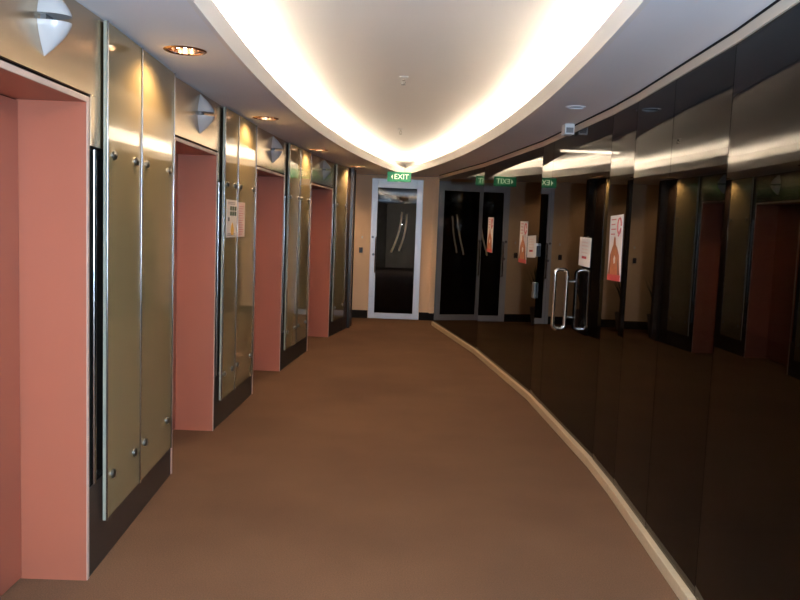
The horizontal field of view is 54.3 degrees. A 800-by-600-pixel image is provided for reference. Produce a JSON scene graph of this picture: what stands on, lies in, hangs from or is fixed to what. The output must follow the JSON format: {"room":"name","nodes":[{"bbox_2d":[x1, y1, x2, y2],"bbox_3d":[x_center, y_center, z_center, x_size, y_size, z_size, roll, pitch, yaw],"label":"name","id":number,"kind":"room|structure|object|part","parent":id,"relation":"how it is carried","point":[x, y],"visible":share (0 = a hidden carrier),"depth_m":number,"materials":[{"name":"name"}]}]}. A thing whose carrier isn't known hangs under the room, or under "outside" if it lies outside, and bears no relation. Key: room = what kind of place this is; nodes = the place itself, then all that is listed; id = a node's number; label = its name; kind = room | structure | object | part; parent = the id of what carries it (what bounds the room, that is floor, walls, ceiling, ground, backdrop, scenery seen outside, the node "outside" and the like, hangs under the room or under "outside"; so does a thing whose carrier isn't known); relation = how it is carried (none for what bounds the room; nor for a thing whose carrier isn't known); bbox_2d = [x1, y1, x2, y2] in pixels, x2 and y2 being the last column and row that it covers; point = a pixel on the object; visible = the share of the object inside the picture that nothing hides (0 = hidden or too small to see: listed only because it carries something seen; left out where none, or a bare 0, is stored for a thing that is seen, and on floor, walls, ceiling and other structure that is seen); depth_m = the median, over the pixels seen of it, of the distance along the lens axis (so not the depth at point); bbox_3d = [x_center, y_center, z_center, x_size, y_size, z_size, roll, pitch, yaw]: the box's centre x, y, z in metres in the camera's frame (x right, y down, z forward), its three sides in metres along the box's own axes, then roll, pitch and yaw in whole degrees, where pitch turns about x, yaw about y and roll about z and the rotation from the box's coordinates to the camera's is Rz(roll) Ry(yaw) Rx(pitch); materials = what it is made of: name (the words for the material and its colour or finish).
{"room":"elevator lobby","nodes":[
{"label":"elevator lobby","id":0,"kind":"room"},
{"bbox_2d":[0,57,83,97],"bbox_3d":[-1.519,0.047,2.811,0.358,2.460,1.043,2,5,0],"label":"wall","id":1,"kind":"structure","parent":0,"point":[2,59],"depth_m":2.85,"materials":[{"name":"brown metal"}]},
{"bbox_2d":[0,0,103,596],"bbox_3d":[-1.478,0.054,2.894,0.322,2.434,1.205,2,5,-1],"label":"entrance","id":2,"kind":"object","parent":1,"relation":"attached to","point":[47,133],"visible":0.88,"depth_m":3.29,"materials":[{"name":"pink paint"}]},
{"bbox_3d":[-1.631,0.217,3.074,0.032,2.049,0.490,2,5,-1],"label":"door","id":3,"kind":"part","parent":2,"relation":"part of","materials":[{"name":"brown"}]},
{"bbox_3d":[-1.291,-0.878,2.807,0.013,0.549,1.205,2,5,-1],"label":"head panel","id":4,"kind":"part","parent":2,"relation":"part of","materials":[{"name":"silver metal"}]},
{"bbox_2d":[37,0,71,55],"bbox_3d":[-1.230,-1.007,2.803,0.099,0.262,0.110,2,5,-1],"label":"lantern","id":5,"kind":"object","parent":2,"relation":"attached to","point":[52,31],"visible":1,"depth_m":2.77,"materials":[{"name":"white glass"}]},
{"bbox_3d":[-1.334,0.087,3.400,0.022,1.463,0.022,2,5,-1],"label":"corner rod","id":6,"kind":"part","parent":2,"relation":"part of","materials":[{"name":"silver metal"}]},
{"bbox_2d":[12,93,102,486],"bbox_3d":[-1.538,-0.070,4.039,0.335,2.460,1.426,2,5,-3],"label":"wall","id":7,"kind":"structure","parent":0,"point":[99,151],"depth_m":3.49,"materials":[{"name":"brown metal"}]},
{"bbox_2d":[103,20,143,520],"bbox_3d":[-1.320,-0.122,3.704,0.054,2.213,0.526,2,5,-3],"label":"glass panel","id":8,"kind":"object","parent":7,"relation":"attached to","point":[123,58],"visible":1,"depth_m":3.66,"materials":[{"name":"gold"}]},
{"bbox_3d":[-1.293,-0.097,3.448,0.009,2.213,0.009,2,5,-3],"label":"edge rod","id":9,"kind":"part","parent":8,"relation":"part of","materials":[{"name":"silver metal"}]},
{"bbox_3d":[-1.315,-0.146,3.962,0.009,2.213,0.009,2,5,-3],"label":"edge rod","id":10,"kind":"part","parent":8,"relation":"part of","materials":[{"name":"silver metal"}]},
{"bbox_2d":[141,50,175,479],"bbox_3d":[-1.344,-0.178,4.289,0.054,2.213,0.648,2,5,-3],"label":"glass panel","id":11,"kind":"object","parent":7,"relation":"attached to","point":[159,82],"visible":0.9,"depth_m":4.28,"materials":[{"name":"gold"}]},
{"bbox_3d":[-1.342,-0.208,4.608,0.009,2.213,0.009,2,5,-3],"label":"edge rod","id":12,"kind":"part","parent":11,"relation":"part of","materials":[{"name":"silver metal"}]},
{"bbox_2d":[89,168,355,576],"bbox_3d":[-1.157,-0.404,7.816,0.259,2.440,9.004,3,5,4],"label":"baseboard","id":13,"kind":"structure","parent":7,"relation":"attached to","point":[103,534],"depth_m":4.44,"materials":[{"name":"brown wood"}]},
{"bbox_2d":[175,135,214,150],"bbox_3d":[-1.575,-0.191,5.293,0.358,2.460,1.063,2,5,0],"label":"wall","id":14,"kind":"structure","parent":0,"point":[175,135],"depth_m":5.19,"materials":[{"name":"brown metal"}]},
{"bbox_2d":[170,77,222,473],"bbox_3d":[-1.533,-0.176,5.299,0.322,2.434,1.280,2,5,1],"label":"entrance","id":15,"kind":"object","parent":14,"relation":"attached to","point":[198,169],"visible":0.59,"depth_m":5.79,"materials":[{"name":"pink paint"}]},
{"bbox_3d":[-1.682,-0.022,5.563,0.032,2.049,0.500,2,5,1],"label":"door","id":16,"kind":"part","parent":15,"relation":"part of","materials":[{"name":"silver"}]},
{"bbox_3d":[-1.346,-1.108,5.208,0.013,0.549,1.280,2,5,1],"label":"head panel","id":17,"kind":"part","parent":15,"relation":"part of","materials":[{"name":"silver metal"}]},
{"bbox_2d":[198,94,214,132],"bbox_3d":[-1.285,-1.237,5.200,0.099,0.262,0.110,2,5,1],"label":"lantern","id":18,"kind":"object","parent":15,"relation":"attached to","point":[204,107],"visible":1,"depth_m":5.17,"materials":[{"name":"white glass"}]},
{"bbox_3d":[-1.379,-0.151,5.889,0.022,1.463,0.022,2,5,1],"label":"corner rod","id":19,"kind":"part","parent":15,"relation":"part of","materials":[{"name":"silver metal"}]},
{"bbox_2d":[214,131,222,376],"bbox_3d":[-1.530,-0.300,6.467,0.335,2.460,1.275,2,5,2],"label":"wall","id":20,"kind":"structure","parent":0,"point":[222,131],"depth_m":5.98,"materials":[{"name":"brown metal"}]},
{"bbox_2d":[219,107,239,400],"bbox_3d":[-1.339,-0.349,6.088,0.060,2.213,0.418,2,5,3],"label":"glass panel","id":21,"kind":"object","parent":20,"relation":"attached to","point":[231,120],"visible":1,"depth_m":6.06,"materials":[{"name":"gold"}]},
{"bbox_3d":[-1.331,-0.329,5.883,0.009,2.213,0.009,2,5,2],"label":"edge rod","id":22,"kind":"part","parent":21,"relation":"part of","materials":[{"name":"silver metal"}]},
{"bbox_2d":[226,199,236,237],"bbox_3d":[-1.313,-0.635,6.091,0.004,0.290,0.322,2,5,2],"label":"notice","id":23,"kind":"object","parent":21,"relation":"attached to","point":[231,205],"visible":1,"depth_m":6.08,"materials":[{"name":"beige paper"}]},
{"bbox_2d":[231,222,233,234],"bbox_3d":[-1.314,-0.558,6.112,0.002,0.099,0.103,2,5,2],"label":"print","id":24,"kind":"object","parent":23,"relation":"on","point":[232,227],"depth_m":6.11},
{"bbox_3d":[-1.316,-0.367,6.290,0.009,2.213,0.009,2,5,2],"label":"edge rod","id":25,"kind":"part","parent":21,"relation":"part of","materials":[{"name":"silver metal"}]},
{"bbox_2d":[235,116,257,387],"bbox_3d":[-1.319,-0.398,6.613,0.068,2.213,0.635,3,5,4],"label":"glass panel","id":26,"kind":"object","parent":20,"relation":"attached to","point":[248,130],"visible":0.89,"depth_m":6.64,"materials":[{"name":"gold"}]},
{"bbox_2d":[238,202,244,236],"bbox_3d":[-1.302,-0.659,6.398,0.004,0.280,0.233,2,5,2],"label":"notice","id":27,"kind":"object","parent":26,"relation":"attached to","point":[241,206],"visible":1,"depth_m":6.39,"materials":[{"name":"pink paper"}]},
{"bbox_3d":[-1.291,-0.426,6.924,0.009,2.213,0.009,2,5,2],"label":"edge rod","id":28,"kind":"part","parent":26,"relation":"part of","materials":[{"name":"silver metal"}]},
{"bbox_2d":[283,143,288,330],"bbox_3d":[-1.363,-0.531,8.970,0.335,2.460,1.369,3,5,5],"label":"wall","id":29,"kind":"structure","parent":0,"point":[288,143],"depth_m":8.44,"materials":[{"name":"brown metal"}]},
{"bbox_2d":[283,143,301,349],"bbox_3d":[-1.189,-0.582,8.605,0.060,2.213,0.561,3,5,6],"label":"glass panel","id":30,"kind":"object","parent":29,"relation":"attached to","point":[294,152],"visible":1,"depth_m":8.58,"materials":[{"name":"beige glass"}]},
{"bbox_3d":[-1.199,-0.556,8.330,0.009,2.213,0.009,3,5,5],"label":"edge rod","id":31,"kind":"part","parent":30,"relation":"part of","materials":[{"name":"silver metal"}]},
{"bbox_3d":[-1.149,-0.607,8.877,0.009,2.213,0.009,3,5,5],"label":"edge rod","id":32,"kind":"part","parent":30,"relation":"part of","materials":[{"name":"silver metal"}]},
{"bbox_2d":[297,149,311,341],"bbox_3d":[-1.139,-0.633,9.161,0.068,2.213,0.557,3,5,7],"label":"glass panel","id":33,"kind":"object","parent":29,"relation":"attached to","point":[306,168],"visible":0.87,"depth_m":9.18,"materials":[{"name":"beige glass"}]},
{"bbox_3d":[-1.099,-0.657,9.431,0.009,2.213,0.009,3,5,5],"label":"edge rod","id":34,"kind":"part","parent":33,"relation":"part of","materials":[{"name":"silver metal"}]},
{"bbox_2d":[330,163,335,306],"bbox_3d":[-1.026,-0.770,11.621,0.335,2.460,1.383,3,5,10],"label":"wall","id":35,"kind":"structure","parent":0,"point":[335,163],"depth_m":11.06,"materials":[{"name":"brown metal"}]},
{"bbox_2d":[331,164,348,321],"bbox_3d":[-0.875,-0.825,11.283,0.054,2.213,0.654,3,5,9],"label":"glass panel","id":36,"kind":"object","parent":35,"relation":"attached to","point":[341,184],"visible":1,"depth_m":11.26,"materials":[{"name":"beige glass"}]},
{"bbox_3d":[-0.914,-0.796,10.964,0.009,2.213,0.009,3,5,10],"label":"edge rod","id":37,"kind":"part","parent":36,"relation":"part of","materials":[{"name":"silver metal"}]},
{"bbox_3d":[-0.805,-0.852,11.597,0.009,2.213,0.009,3,5,9],"label":"edge rod","id":38,"kind":"part","parent":36,"relation":"part of","materials":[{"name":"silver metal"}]},
{"bbox_2d":[0,318,678,599],"bbox_3d":[1.355,1.216,5.208,9.600,0.100,17.150,2,5,0],"label":"floor","id":39,"kind":"structure","parent":0,"point":[387,460],"depth_m":4.57,"materials":[{"name":"brown carpet"}]},
{"bbox_2d":[346,168,354,327],"bbox_3d":[-2.054,-0.856,12.111,2.630,2.460,0.340,2,5,0],"label":"wall","id":40,"kind":"structure","parent":0,"point":[352,169],"depth_m":11.97,"materials":[{"name":"brown metal"}]},
{"bbox_2d":[352,174,439,317],"bbox_3d":[1.431,-0.777,12.678,9.600,2.460,1.600,2,5,0],"label":"wall","id":41,"kind":"structure","parent":0,"point":[363,200],"depth_m":13.32,"materials":[{"name":"beige paint"}]},
{"bbox_2d":[352,310,433,320],"bbox_3d":[-1.319,0.215,13.428,4.180,0.135,0.014,2,5,0],"label":"baseboard","id":42,"kind":"structure","parent":41,"relation":"attached to","point":[355,313],"depth_m":13.42,"materials":[{"name":"black"}]},
{"bbox_2d":[368,178,423,319],"bbox_3d":[-0.077,-0.861,13.303,0.870,2.386,0.131,2,5,0],"label":"door","id":43,"kind":"structure","parent":41,"relation":"in","point":[396,208],"depth_m":13.32,"materials":[{"name":"silver metal"}]},
{"bbox_3d":[-0.421,-0.770,13.283,0.022,0.611,0.071,2,5,0],"label":"pull handle","id":44,"kind":"part","parent":43,"relation":"part of","materials":[{"name":"silver metal"}]},
{"bbox_3d":[-0.078,-0.835,13.341,0.660,2.135,0.010,2,5,0],"label":"glass","id":45,"kind":"part","parent":43,"relation":"part of","materials":[{"name":"black glass"}]},
{"bbox_3d":[-0.056,-1.151,13.268,0.189,0.694,0.079,2,5,0],"label":"curved handle","id":46,"kind":"part","parent":43,"relation":"part of","materials":[{"name":"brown metal"}]},
{"bbox_3d":[0.049,-1.147,13.268,0.139,0.635,0.078,2,5,0],"label":"curved handle","id":47,"kind":"part","parent":43,"relation":"part of","materials":[{"name":"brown metal"}]},
{"bbox_2d":[429,177,438,312],"bbox_3d":[0.576,-0.924,13.270,0.080,2.305,0.100,2,5,0],"label":"trim","id":48,"kind":"structure","parent":41,"relation":"attached to","point":[436,179],"depth_m":13.22,"materials":[{"name":"beige paint"}]},
{"bbox_2d":[434,167,484,348],"bbox_3d":[0.815,-0.660,11.301,0.012,2.320,2.800,1,5,-9],"label":"window","id":49,"kind":"structure","parent":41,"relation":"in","point":[460,207],"depth_m":11.05,"materials":[{"name":"black glass"}]},
{"bbox_2d":[540,115,613,456],"bbox_3d":[1.265,-0.149,6.066,0.157,2.314,1.656,2,5,-2],"label":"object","id":50,"kind":"structure","parent":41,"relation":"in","point":[582,160],"depth_m":5.92,"materials":[{"name":"black glass"}]},
{"bbox_3d":[1.254,-0.006,6.070,0.145,0.490,0.030,2,5,-2],"label":"pull handle","id":51,"kind":"part","parent":50,"relation":"part of","materials":[{"name":"silver metal"}]},
{"bbox_2d":[578,237,591,267],"bbox_3d":[1.351,-0.352,5.707,0.004,0.215,0.300,2,5,-2],"label":"notice","id":52,"kind":"object","parent":50,"relation":"attached to","point":[585,243],"visible":1,"depth_m":5.70,"materials":[{"name":"beige paper"}]},
{"bbox_2d":[439,0,780,175],"bbox_3d":[1.028,-1.239,4.600,0.860,0.026,16.016,2,5,0],"label":"trim","id":53,"kind":"structure","parent":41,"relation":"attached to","point":[776,1],"depth_m":4.07,"materials":[{"name":"black"}]},
{"bbox_2d":[439,0,799,178],"bbox_3d":[1.024,-1.204,4.603,0.864,0.044,16.016,2,5,0],"label":"trim","id":54,"kind":"structure","parent":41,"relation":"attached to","point":[782,6],"depth_m":3.80,"materials":[{"name":"beige paint"}]},
{"bbox_2d":[75,0,775,176],"bbox_3d":[1.451,-1.311,4.968,9.600,0.100,17.150,2,5,0],"label":"ceiling","id":55,"kind":"structure","parent":0,"point":[665,34],"depth_m":4.02,"materials":[{"name":"white paint"}]},
{"bbox_2d":[163,45,206,55],"bbox_3d":[-1.081,-1.300,3.929,0.214,0.094,0.214,2,5,0],"label":"recessed light","id":56,"kind":"object","parent":55,"relation":"in","point":[188,50],"visible":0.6,"depth_m":3.99,"materials":[{"name":"orange metal"}]},
{"bbox_2d":[252,116,278,120],"bbox_3d":[-1.102,-1.536,6.408,0.214,0.094,0.214,2,5,0],"label":"recessed light","id":57,"kind":"object","parent":55,"relation":"in","point":[255,117],"visible":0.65,"depth_m":6.46,"materials":[{"name":"orange metal"}]},
{"bbox_2d":[387,172,410,182],"bbox_3d":[-0.012,-1.917,12.174,0.370,0.167,0.040,2,5,0],"label":"exit sign","id":58,"kind":"object","parent":55,"relation":"hanging from","point":[398,177],"visible":1,"depth_m":12.16,"materials":[{"name":"green plastic"}]},
{"bbox_2d":[213,0,621,167],"bbox_3d":[0.056,-1.474,4.857,2.314,0.240,18.148,2,5,0],"label":"cove","id":59,"kind":"object","parent":55,"relation":"in","point":[469,65],"visible":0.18,"depth_m":5.03,"materials":[{"name":"white paint"}]},
{"bbox_2d":[399,76,407,84],"bbox_3d":[0.026,-1.608,5.724,0.072,0.059,0.072,2,5,0],"label":"sprinkler","id":60,"kind":"object","parent":59,"relation":"attached to","point":[402,77],"visible":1,"depth_m":5.71,"materials":[{"name":"white metal"}]},
{"bbox_2d":[187,0,650,173],"bbox_3d":[0.052,-1.356,4.869,1.838,0.107,16.147,2,5,0],"label":"trim","id":61,"kind":"structure","parent":55,"relation":"attached to","point":[626,11],"depth_m":4.62,"materials":[{"name":"white paint"}]},
{"bbox_2d":[561,124,574,135],"bbox_3d":[1.317,-1.334,6.115,0.075,0.082,0.123,2,5,-2],"label":"sensor","id":62,"kind":"object","parent":55,"relation":"attached to","point":[567,129],"visible":1,"depth_m":6.06,"materials":[{"name":"white plastic"}]},
{"bbox_2d":[566,105,585,108],"bbox_3d":[1.182,-1.337,5.233,0.133,0.094,0.133,2,5,0],"label":"recessed light","id":63,"kind":"object","parent":55,"relation":"in","point":[571,106],"visible":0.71,"depth_m":5.25,"materials":[{"name":"white paint"}]},
{"bbox_2d":[476,147,543,392],"bbox_3d":[1.160,-0.392,8.618,0.015,2.320,2.629,2,5,-6],"label":"window","id":64,"kind":"structure","parent":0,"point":[512,186],"depth_m":8.36,"materials":[{"name":"black glass"}]},
{"bbox_2d":[487,217,493,252],"bbox_3d":[1.083,-0.784,9.384,0.011,0.416,0.296,2,6,-6],"label":"poster","id":65,"kind":"object","parent":64,"relation":"attached to","point":[490,219],"visible":1,"depth_m":9.38,"materials":[{"name":"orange paper"}]},
{"bbox_2d":[518,221,527,263],"bbox_3d":[1.235,-0.581,7.835,0.011,0.416,0.296,2,6,-6],"label":"poster","id":66,"kind":"object","parent":64,"relation":"attached to","point":[523,224],"visible":1,"depth_m":7.83,"materials":[{"name":"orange paper"}]},
{"bbox_2d":[527,235,535,257],"bbox_3d":[1.267,-0.515,7.520,0.004,0.220,0.303,2,5,-6],"label":"notice","id":67,"kind":"object","parent":64,"relation":"attached to","point":[531,239],"visible":0.99,"depth_m":7.52,"materials":[{"name":"beige paper"}]},
{"bbox_2d":[531,282,535,297],"bbox_3d":[1.260,-0.093,7.358,0.025,0.150,0.080,2,5,-6],"label":"box","id":68,"kind":"object","parent":64,"relation":"attached to","point":[533,283],"visible":1,"depth_m":7.33,"materials":[{"name":"grey metal"}]},
{"bbox_2d":[533,243,538,256],"bbox_3d":[1.276,-0.470,7.319,0.022,0.124,0.086,2,5,-6],"label":"box","id":69,"kind":"object","parent":64,"relation":"attached to","point":[536,246],"visible":1,"depth_m":7.29,"materials":[{"name":"white plastic"}]},
{"bbox_2d":[530,142,553,402],"bbox_3d":[1.298,-0.243,7.104,0.012,2.320,0.415,2,5,-2],"label":"window","id":70,"kind":"structure","parent":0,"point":[548,154],"depth_m":7.09,"materials":[{"name":"black glass"}]},
{"bbox_2d":[431,322,695,599],"bbox_3d":[0.913,1.155,4.827,0.867,0.060,16.009,2,5,0],"label":"baseboard","id":71,"kind":"structure","parent":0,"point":[672,577],"depth_m":4.87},
{"bbox_2d":[592,102,638,484],"bbox_3d":[1.368,-0.038,4.974,0.012,2.320,0.535,2,5,0],"label":"window","id":72,"kind":"structure","parent":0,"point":[625,121],"depth_m":4.94,"materials":[{"name":"black glass"}]},
{"bbox_2d":[607,214,623,281],"bbox_3d":[1.369,-0.331,4.971,0.011,0.416,0.296,2,4,0],"label":"poster","id":73,"kind":"object","parent":72,"relation":"attached to","point":[616,223],"visible":1,"depth_m":4.96,"materials":[{"name":"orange paper"}]},
{"bbox_2d":[614,80,676,527],"bbox_3d":[1.356,0.020,4.356,0.013,2.320,0.695,2,5,2],"label":"wall panel","id":74,"kind":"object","parent":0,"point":[655,121],"depth_m":4.31,"materials":[{"name":"black glass"}]},
{"bbox_2d":[645,44,736,595],"bbox_3d":[1.331,0.088,3.630,0.013,2.320,0.755,2,5,2],"label":"wall panel","id":75,"kind":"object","parent":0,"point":[704,95],"depth_m":3.57,"materials":[{"name":"black glass"}]},
{"bbox_2d":[695,2,799,599],"bbox_3d":[1.230,0.230,2.091,0.015,2.320,2.331,3,5,4],"label":"wall panel","id":76,"kind":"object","parent":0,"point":[749,545],"depth_m":2.78,"materials":[{"name":"black glass"}]},
{"bbox_3d":[-1.478,-0.415,7.697,0.422,2.460,1.192,2,5,0],"label":"wall","id":77,"kind":"structure","parent":0,"visible":0},
{"bbox_2d":[252,127,287,393],"bbox_3d":[-1.437,-0.401,7.701,0.322,2.434,1.392,3,5,4],"label":"entrance","id":78,"kind":"object","parent":77,"relation":"attached to","point":[271,187],"visible":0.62,"depth_m":8.25,"materials":[{"name":"pink metal"}]},
{"bbox_3d":[-1.250,-1.332,7.602,0.013,0.549,1.392,3,5,4],"label":"head panel","id":79,"kind":"part","parent":78,"relation":"part of","materials":[{"name":"silver metal"}]},
{"bbox_2d":[271,136,282,162],"bbox_3d":[-1.189,-1.460,7.581,0.099,0.262,0.110,3,5,4],"label":"lantern","id":80,"kind":"object","parent":78,"relation":"attached to","point":[275,143],"visible":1,"depth_m":7.55,"materials":[{"name":"white glass"}]},
{"bbox_3d":[-1.247,-0.378,8.338,0.022,1.463,0.022,3,5,4],"label":"corner rod","id":81,"kind":"part","parent":78,"relation":"part of","materials":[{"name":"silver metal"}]},
{"bbox_3d":[-1.236,-0.653,10.296,0.496,2.460,1.311,2,5,0],"label":"wall","id":82,"kind":"structure","parent":0,"visible":0},
{"bbox_2d":[306,154,335,350],"bbox_3d":[-1.194,-0.638,10.297,0.322,2.434,1.499,3,5,7],"label":"entrance","id":83,"kind":"object","parent":82,"relation":"attached to","point":[322,197],"visible":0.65,"depth_m":10.90,"materials":[{"name":"pink metal"}]},
{"bbox_3d":[-1.308,-0.488,10.629,0.032,2.049,0.610,3,5,7],"label":"door","id":84,"kind":"part","parent":83,"relation":"part of","materials":[{"name":"silver metal"}]},
{"bbox_3d":[-1.008,-1.568,10.190,0.013,0.549,1.499,3,5,7],"label":"head panel","id":85,"kind":"part","parent":83,"relation":"part of","materials":[{"name":"silver metal"}]},
{"bbox_2d":[323,160,330,179],"bbox_3d":[-0.948,-1.696,10.166,0.099,0.262,0.110,3,5,7],"label":"lantern","id":86,"kind":"object","parent":83,"relation":"attached to","point":[325,164],"visible":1,"depth_m":10.14,"materials":[{"name":"white glass"}]},
{"bbox_3d":[-0.964,-0.618,10.975,0.022,1.463,0.022,3,5,7],"label":"corner rod","id":87,"kind":"part","parent":83,"relation":"part of","materials":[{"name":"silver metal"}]}
]}

